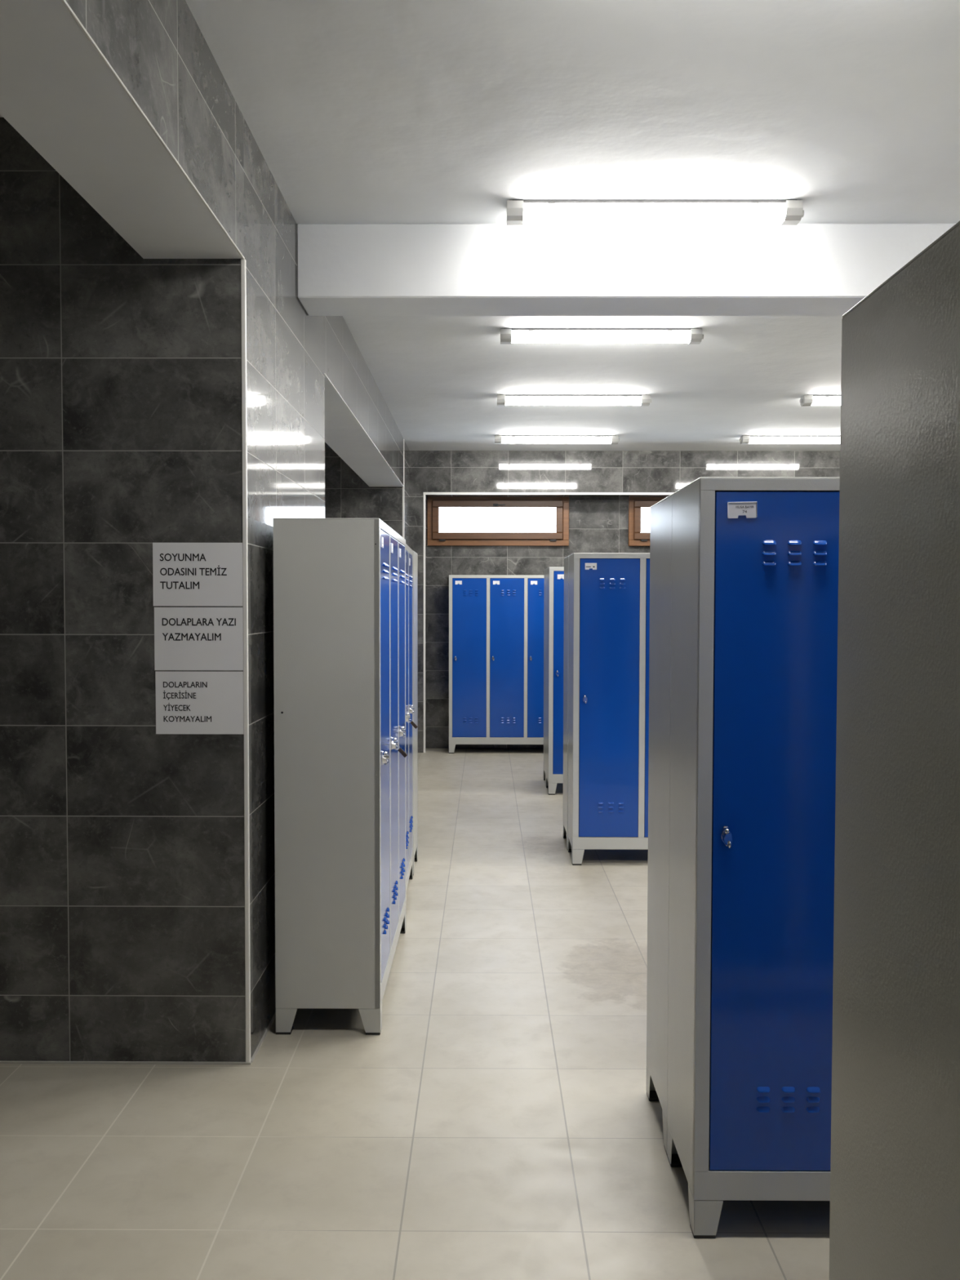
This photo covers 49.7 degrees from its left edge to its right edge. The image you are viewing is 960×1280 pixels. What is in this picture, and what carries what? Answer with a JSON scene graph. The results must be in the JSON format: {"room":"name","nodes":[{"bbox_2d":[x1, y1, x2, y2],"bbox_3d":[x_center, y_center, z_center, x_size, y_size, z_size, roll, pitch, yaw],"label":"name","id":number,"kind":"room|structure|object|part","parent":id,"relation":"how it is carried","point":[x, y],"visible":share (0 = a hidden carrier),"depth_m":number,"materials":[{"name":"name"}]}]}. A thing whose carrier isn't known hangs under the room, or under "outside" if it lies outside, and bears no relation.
{"room":"locker room","nodes":[
{"label":"locker room","id":0,"kind":"room"},
{"bbox_2d":[0,0,244,258],"bbox_3d":[-0.951,-1.414,1.430,0.332,0.458,3.944,0,2,0],"label":"lintel","id":1,"kind":"object","parent":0,"point":[57,91],"visible":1,"depth_m":2.59,"materials":[{"name":"grey tile"}]},
{"bbox_2d":[0,117,324,1062],"bbox_3d":[-2.023,-0.171,4.299,2.504,3.142,1.692,0,2,0],"label":"wall","id":2,"kind":"structure","parent":0,"point":[122,876],"depth_m":3.46,"materials":[{"name":"grey tile"}]},
{"bbox_2d":[0,1011,275,1065],"bbox_3d":[-2.021,1.395,4.348,2.512,0.007,1.700,0,2,0],"label":"baseboard","id":3,"kind":"structure","parent":2,"relation":"attached to","point":[274,1015],"depth_m":3.50,"materials":[{"name":"grey tile"}]},
{"bbox_2d":[61,0,244,258],"bbox_3d":[-0.787,-1.185,1.435,0.008,0.004,3.940,0,2,0],"label":"trim","id":4,"kind":"structure","parent":2,"relation":"attached to","point":[64,2],"depth_m":2.39,"materials":[{"name":"white metal"}]},
{"bbox_2d":[152,542,243,606],"bbox_3d":[-0.936,-0.218,3.443,0.299,0.210,0.002,0,2,0],"label":"paper sign","id":5,"kind":"object","parent":2,"relation":"attached to","point":[184,574],"visible":1,"depth_m":3.44,"materials":[{"name":"white paper"}]},
{"bbox_2d":[154,607,243,670],"bbox_3d":[-0.934,-0.004,3.450,0.298,0.210,0.002,0,2,0],"label":"paper sign","id":6,"kind":"object","parent":2,"relation":"attached to","point":[186,638],"visible":1,"depth_m":3.45,"materials":[{"name":"white paper"}]},
{"bbox_2d":[155,671,244,733],"bbox_3d":[-0.933,0.209,3.457,0.297,0.210,0.002,0,2,0],"label":"paper sign","id":7,"kind":"object","parent":2,"relation":"attached to","point":[188,702],"visible":1,"depth_m":3.46,"materials":[{"name":"white paper"}]},
{"bbox_2d":[240,258,250,1062],"bbox_3d":[-0.781,0.089,3.458,0.015,2.684,0.015,0,2,0],"label":"trim","id":8,"kind":"structure","parent":2,"relation":"attached to","point":[243,282],"depth_m":3.45,"materials":[{"name":"white metal"}]},
{"bbox_2d":[324,373,403,486],"bbox_3d":[-0.751,-1.395,7.552,0.008,0.004,4.909,0,2,0],"label":"trim","id":9,"kind":"structure","parent":2,"relation":"attached to","point":[326,375],"depth_m":6.43,"materials":[{"name":"white metal"}]},
{"bbox_2d":[324,315,404,486],"bbox_3d":[-0.915,-1.623,7.547,0.332,0.458,4.914,0,2,0],"label":"lintel","id":10,"kind":"object","parent":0,"point":[346,368],"visible":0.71,"depth_m":6.91,"materials":[{"name":"grey tile"}]},
{"bbox_2d":[324,440,409,546],"bbox_3d":[-1.985,-0.390,10.700,2.504,3.142,1.290,0,2,0],"label":"wall","id":11,"kind":"structure","parent":0,"point":[347,495],"depth_m":10.02,"materials":[{"name":"grey tile"}]},
{"bbox_2d":[402,486,404,537],"bbox_3d":[-0.742,-0.366,10.053,0.018,3.142,0.018,0,2,0],"label":"trim","id":12,"kind":"structure","parent":11,"relation":"attached to","point":[402,486],"depth_m":10.01,"materials":[{"name":"white metal"}]},
{"bbox_2d":[0,748,830,1279],"bbox_3d":[0.599,1.443,5.369,8.140,0.150,12.040,0,2,0],"label":"floor","id":13,"kind":"structure","parent":0,"point":[500,1122],"depth_m":3.05,"materials":[{"name":"beige tile"}]},
{"bbox_2d":[272,518,407,1035],"bbox_3d":[-0.511,0.475,4.306,0.440,1.855,1.207,0,2,0],"label":"tall cabinet","id":14,"kind":"object","parent":13,"relation":"on","point":[340,584],"visible":1,"depth_m":3.71,"materials":[{"name":"grey metal"}]},
{"bbox_3d":[-0.362,0.420,3.914,0.026,1.649,0.350,0,2,0],"label":"door","id":15,"kind":"part","parent":14,"relation":"part of","materials":[{"name":"blue metal"}]},
{"bbox_3d":[-0.364,0.428,4.304,0.020,1.756,1.205,0,2,0],"label":"frame","id":16,"kind":"part","parent":14,"relation":"part of","materials":[{"name":"grey metal"}]},
{"bbox_3d":[-0.360,0.407,4.304,0.026,1.649,0.350,0,2,0],"label":"door","id":17,"kind":"part","parent":14,"relation":"part of","materials":[{"name":"blue metal"}]},
{"bbox_3d":[-0.357,0.394,4.693,0.026,1.649,0.350,0,2,0],"label":"door","id":18,"kind":"part","parent":14,"relation":"part of","materials":[{"name":"blue metal"}]},
{"bbox_2d":[405,543,417,892],"bbox_3d":[-0.531,0.435,5.461,0.440,1.855,0.815,0,2,-1],"label":"tall cabinet","id":19,"kind":"object","parent":13,"relation":"on","point":[410,708],"visible":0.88,"depth_m":5.51,"materials":[{"name":"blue metal"}]},
{"bbox_3d":[-0.378,0.374,5.266,0.026,1.649,0.350,0,2,-1],"label":"door","id":20,"kind":"part","parent":19,"relation":"part of","materials":[{"name":"blue metal"}]},
{"bbox_3d":[-0.384,0.389,5.461,0.020,1.756,0.815,0,2,-1],"label":"frame","id":21,"kind":"part","parent":19,"relation":"part of","materials":[{"name":"grey metal"}]},
{"bbox_3d":[-0.383,0.361,5.656,0.026,1.649,0.350,0,2,-1],"label":"door","id":22,"kind":"part","parent":19,"relation":"part of","materials":[{"name":"blue metal"}]},
{"bbox_2d":[413,551,417,875],"bbox_3d":[-0.980,0.412,6.103,1.205,1.855,0.403,0,2,0],"label":"tall cabinet","id":23,"kind":"object","parent":13,"relation":"on","point":[415,554],"visible":0.02,"depth_m":6.08,"materials":[{"name":"grey metal"}]},
{"bbox_3d":[-0.979,0.360,6.267,1.205,1.756,0.020,0,2,0],"label":"frame","id":24,"kind":"part","parent":23,"relation":"part of","materials":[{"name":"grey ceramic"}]},
{"bbox_2d":[448,574,543,753],"bbox_3d":[0.280,0.249,10.934,1.205,1.855,0.403,0,2,0],"label":"tall cabinet","id":25,"kind":"object","parent":13,"relation":"on","point":[496,621],"visible":0.76,"depth_m":10.76,"materials":[{"name":"blue metal"}]},
{"bbox_3d":[-0.110,0.186,10.764,0.350,1.649,0.026,0,2,0],"label":"door","id":26,"kind":"part","parent":25,"relation":"part of","materials":[{"name":"blue metal"}]},
{"bbox_3d":[0.280,0.187,10.762,0.350,1.649,0.026,0,2,0],"label":"door","id":27,"kind":"part","parent":25,"relation":"part of","materials":[{"name":"blue metal"}]},
{"bbox_3d":[0.670,0.188,10.760,0.350,1.649,0.026,0,2,0],"label":"door","id":28,"kind":"part","parent":25,"relation":"part of","materials":[{"name":"blue metal"}]},
{"bbox_2d":[543,568,546,786],"bbox_3d":[1.165,0.317,9.001,1.205,1.855,0.403,0,2,0],"label":"tall cabinet","id":29,"kind":"object","parent":13,"relation":"on","point":[545,570],"visible":0.02,"depth_m":8.99,"materials":[{"name":"grey metal"}]},
{"bbox_3d":[1.166,0.265,9.165,1.205,1.756,0.020,0,2,0],"label":"frame","id":30,"kind":"part","parent":29,"relation":"part of","materials":[{"name":"grey metal"}]},
{"bbox_2d":[546,566,564,795],"bbox_3d":[1.163,0.331,8.595,1.205,1.855,0.403,0,2,0],"label":"tall cabinet","id":31,"kind":"object","parent":13,"relation":"on","point":[555,575],"visible":0.12,"depth_m":8.43,"materials":[{"name":"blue metal"}]},
{"bbox_3d":[0.772,0.268,8.426,0.350,1.649,0.026,0,2,0],"label":"door","id":32,"kind":"part","parent":31,"relation":"part of","materials":[{"name":"blue metal"}]},
{"bbox_2d":[562,555,568,848],"bbox_3d":[1.156,0.395,6.717,1.205,1.855,0.403,0,2,0],"label":"tall cabinet","id":33,"kind":"object","parent":13,"relation":"on","point":[566,559],"visible":0.02,"depth_m":6.67,"materials":[{"name":"grey metal"}]},
{"bbox_3d":[1.157,0.343,6.881,1.205,1.756,0.020,0,2,0],"label":"frame","id":34,"kind":"part","parent":33,"relation":"part of","materials":[{"name":"grey metal"}]},
{"bbox_2d":[567,552,649,865],"bbox_3d":[1.155,0.409,6.311,1.205,1.855,0.403,0,2,0],"label":"tall cabinet","id":35,"kind":"object","parent":13,"relation":"on","point":[609,622],"visible":0.42,"depth_m":6.14,"materials":[{"name":"blue metal"}]},
{"bbox_3d":[0.765,0.346,6.142,0.350,1.649,0.026,0,2,0],"label":"door","id":36,"kind":"part","parent":35,"relation":"part of","materials":[{"name":"blue metal"}]},
{"bbox_3d":[1.155,0.347,6.140,0.350,1.649,0.026,0,2,0],"label":"door","id":37,"kind":"part","parent":35,"relation":"part of","materials":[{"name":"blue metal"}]},
{"bbox_2d":[646,493,672,1154],"bbox_3d":[1.131,0.519,3.084,1.205,1.855,0.403,0,2,0],"label":"tall cabinet","id":38,"kind":"object","parent":13,"relation":"on","point":[660,533],"visible":0.04,"depth_m":3.06,"materials":[{"name":"grey metal"}]},
{"bbox_3d":[1.131,0.467,3.247,1.205,1.756,0.020,0,2,0],"label":"frame","id":39,"kind":"part","parent":38,"relation":"part of","materials":[{"name":"grey metal"}]},
{"bbox_2d":[666,476,839,1238],"bbox_3d":[1.128,0.533,2.678,1.205,1.855,0.403,0,2,0],"label":"tall cabinet","id":40,"kind":"object","parent":13,"relation":"on","point":[754,596],"visible":0.7,"depth_m":2.51,"materials":[{"name":"blue metal"}]},
{"bbox_3d":[0.738,0.470,2.508,0.350,1.649,0.026,0,2,0],"label":"door","id":41,"kind":"part","parent":40,"relation":"part of","materials":[{"name":"blue metal"}]},
{"bbox_2d":[829,220,959,1279],"bbox_3d":[0.981,0.592,0.946,1.205,1.855,0.403,0,2,0],"label":"tall cabinet","id":42,"kind":"object","parent":13,"relation":"on","point":[895,1163],"visible":1,"depth_m":0.94,"materials":[{"name":"grey metal"}]},
{"bbox_3d":[0.982,0.540,1.109,1.205,1.756,0.020,0,2,0],"label":"frame","id":43,"kind":"part","parent":42,"relation":"part of","materials":[{"name":"grey metal"}]},
{"bbox_2d":[409,493,426,752],"bbox_3d":[-0.652,-0.176,10.974,0.161,2.700,0.340,0,2,0],"label":"wall column","id":44,"kind":"structure","parent":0,"point":[416,500],"depth_m":10.80,"materials":[{"name":"grey tile"}]},
{"bbox_2d":[423,494,425,752],"bbox_3d":[-0.579,-0.171,10.809,0.022,2.700,0.018,0,2,0],"label":"trim","id":45,"kind":"structure","parent":44,"relation":"attached to","point":[424,495],"depth_m":10.80,"materials":[{"name":"white metal"}]},
{"bbox_2d":[0,0,959,450],"bbox_3d":[0.604,-1.872,5.256,8.140,0.200,12.040,0,2,0],"label":"ceiling","id":46,"kind":"structure","parent":0,"point":[357,111],"depth_m":3.56,"materials":[{"name":"white paint"}]},
{"bbox_2d":[494,435,619,444],"bbox_3d":[0.729,-1.889,9.792,1.177,0.074,0.112,0,2,0],"label":"ceiling light","id":47,"kind":"object","parent":46,"relation":"attached to","point":[499,439],"visible":1,"depth_m":9.75,"materials":[{"name":"grey plastic"}]},
{"bbox_2d":[502,436,611,443],"bbox_3d":[0.720,-1.884,9.792,1.032,0.058,0.100,0,2,0],"label":"diffuser","id":48,"kind":"object","parent":47,"relation":"attached to","point":[504,439],"depth_m":9.75,"materials":[{"name":"white plastic"}]},
{"bbox_2d":[497,394,651,405],"bbox_3d":[0.718,-1.825,7.908,1.177,0.074,0.112,0,2,0],"label":"ceiling light","id":49,"kind":"object","parent":46,"relation":"attached to","point":[502,399],"visible":1,"depth_m":7.86,"materials":[{"name":"grey plastic"}]},
{"bbox_2d":[505,396,641,405],"bbox_3d":[0.709,-1.819,7.908,1.032,0.058,0.100,0,2,0],"label":"diffuser","id":50,"kind":"object","parent":49,"relation":"attached to","point":[580,401],"depth_m":7.86,"materials":[{"name":"white plastic"}]},
{"bbox_2d":[500,328,703,344],"bbox_3d":[0.707,-1.760,6.019,1.177,0.074,0.112,0,2,0],"label":"ceiling light","id":51,"kind":"object","parent":46,"relation":"attached to","point":[508,335],"visible":1,"depth_m":5.97,"materials":[{"name":"grey plastic"}]},
{"bbox_2d":[511,330,691,342],"bbox_3d":[0.698,-1.755,6.019,1.032,0.058,0.100,0,2,0],"label":"diffuser","id":52,"kind":"object","parent":51,"relation":"attached to","point":[517,336],"depth_m":5.98,"materials":[{"name":"white plastic"}]},
{"bbox_2d":[296,223,955,315],"bbox_3d":[1.851,-1.589,4.470,5.236,0.307,0.285,0,2,0],"label":"ceiling beam","id":53,"kind":"structure","parent":46,"relation":"attached to","point":[344,269],"depth_m":4.34,"materials":[{"name":"white paint"}]},
{"bbox_2d":[506,199,804,225],"bbox_3d":[0.696,-1.696,4.125,1.177,0.074,0.112,0,2,0],"label":"ceiling light","id":54,"kind":"object","parent":46,"relation":"attached to","point":[781,211],"visible":1,"depth_m":4.08,"materials":[{"name":"white plastic"},{"name":"glowing light diffuser"}]},
{"bbox_2d":[523,203,786,223],"bbox_3d":[0.687,-1.690,4.126,1.032,0.058,0.100,0,2,0],"label":"diffuser","id":55,"kind":"object","parent":54,"relation":"attached to","point":[533,213],"depth_m":4.08,"materials":[{"name":"white plastic"}]},
{"bbox_2d":[739,435,839,444],"bbox_3d":[3.037,-1.885,9.779,1.177,0.074,0.112,0,2,0],"label":"ceiling light","id":56,"kind":"object","parent":46,"relation":"attached to","point":[746,439],"visible":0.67,"depth_m":9.73,"materials":[{"name":"grey plastic"}]},
{"bbox_2d":[799,394,840,406],"bbox_3d":[3.026,-1.821,7.895,1.177,0.074,0.112,0,2,0],"label":"ceiling light","id":57,"kind":"object","parent":46,"relation":"attached to","point":[808,400],"visible":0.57,"depth_m":7.85,"materials":[{"name":"grey plastic"}]},
{"bbox_2d":[811,396,840,405],"bbox_3d":[3.034,-1.815,7.895,1.032,0.058,0.100,0,2,0],"label":"diffuser","id":58,"kind":"object","parent":57,"relation":"attached to","point":[815,401],"depth_m":7.85,"materials":[{"name":"white plastic"}]},
{"bbox_2d":[426,497,649,748],"bbox_3d":[1.888,-0.402,11.222,5.236,3.142,0.200,0,2,0],"label":"wall","id":59,"kind":"structure","parent":0,"point":[596,524],"depth_m":11.12,"materials":[{"name":"grey tile"}]},
{"bbox_2d":[426,496,568,546],"bbox_3d":[0.194,-1.268,11.085,1.510,0.520,0.154,0,2,0],"label":"window","id":60,"kind":"structure","parent":59,"relation":"in","point":[561,537],"depth_m":11.04,"materials":[{"name":"brown wood"}]},
{"bbox_2d":[628,497,666,546],"bbox_3d":[2.341,-1.264,11.073,1.510,0.520,0.154,0,2,0],"label":"window","id":61,"kind":"structure","parent":59,"relation":"in","point":[636,538],"depth_m":11.04,"materials":[{"name":"brown wood"}]},
{"bbox_3d":[2.334,-1.276,11.042,1.392,0.414,0.055,0,2,0],"label":"sash","id":62,"kind":"part","parent":61,"relation":"part of","materials":[{"name":"brown wood"}]},
{"bbox_2d":[409,450,839,497],"bbox_3d":[1.888,-1.742,10.906,5.236,0.442,0.340,0,2,0],"label":"beam","id":63,"kind":"structure","parent":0,"point":[430,471],"depth_m":10.74,"materials":[{"name":"grey tile"}]},
{"bbox_2d":[423,492,674,494],"bbox_3d":[1.578,-1.516,10.749,4.331,0.024,0.017,0,2,0],"label":"trim","id":64,"kind":"structure","parent":63,"relation":"attached to","point":[424,493],"depth_m":10.74,"materials":[{"name":"white metal"}]}
]}

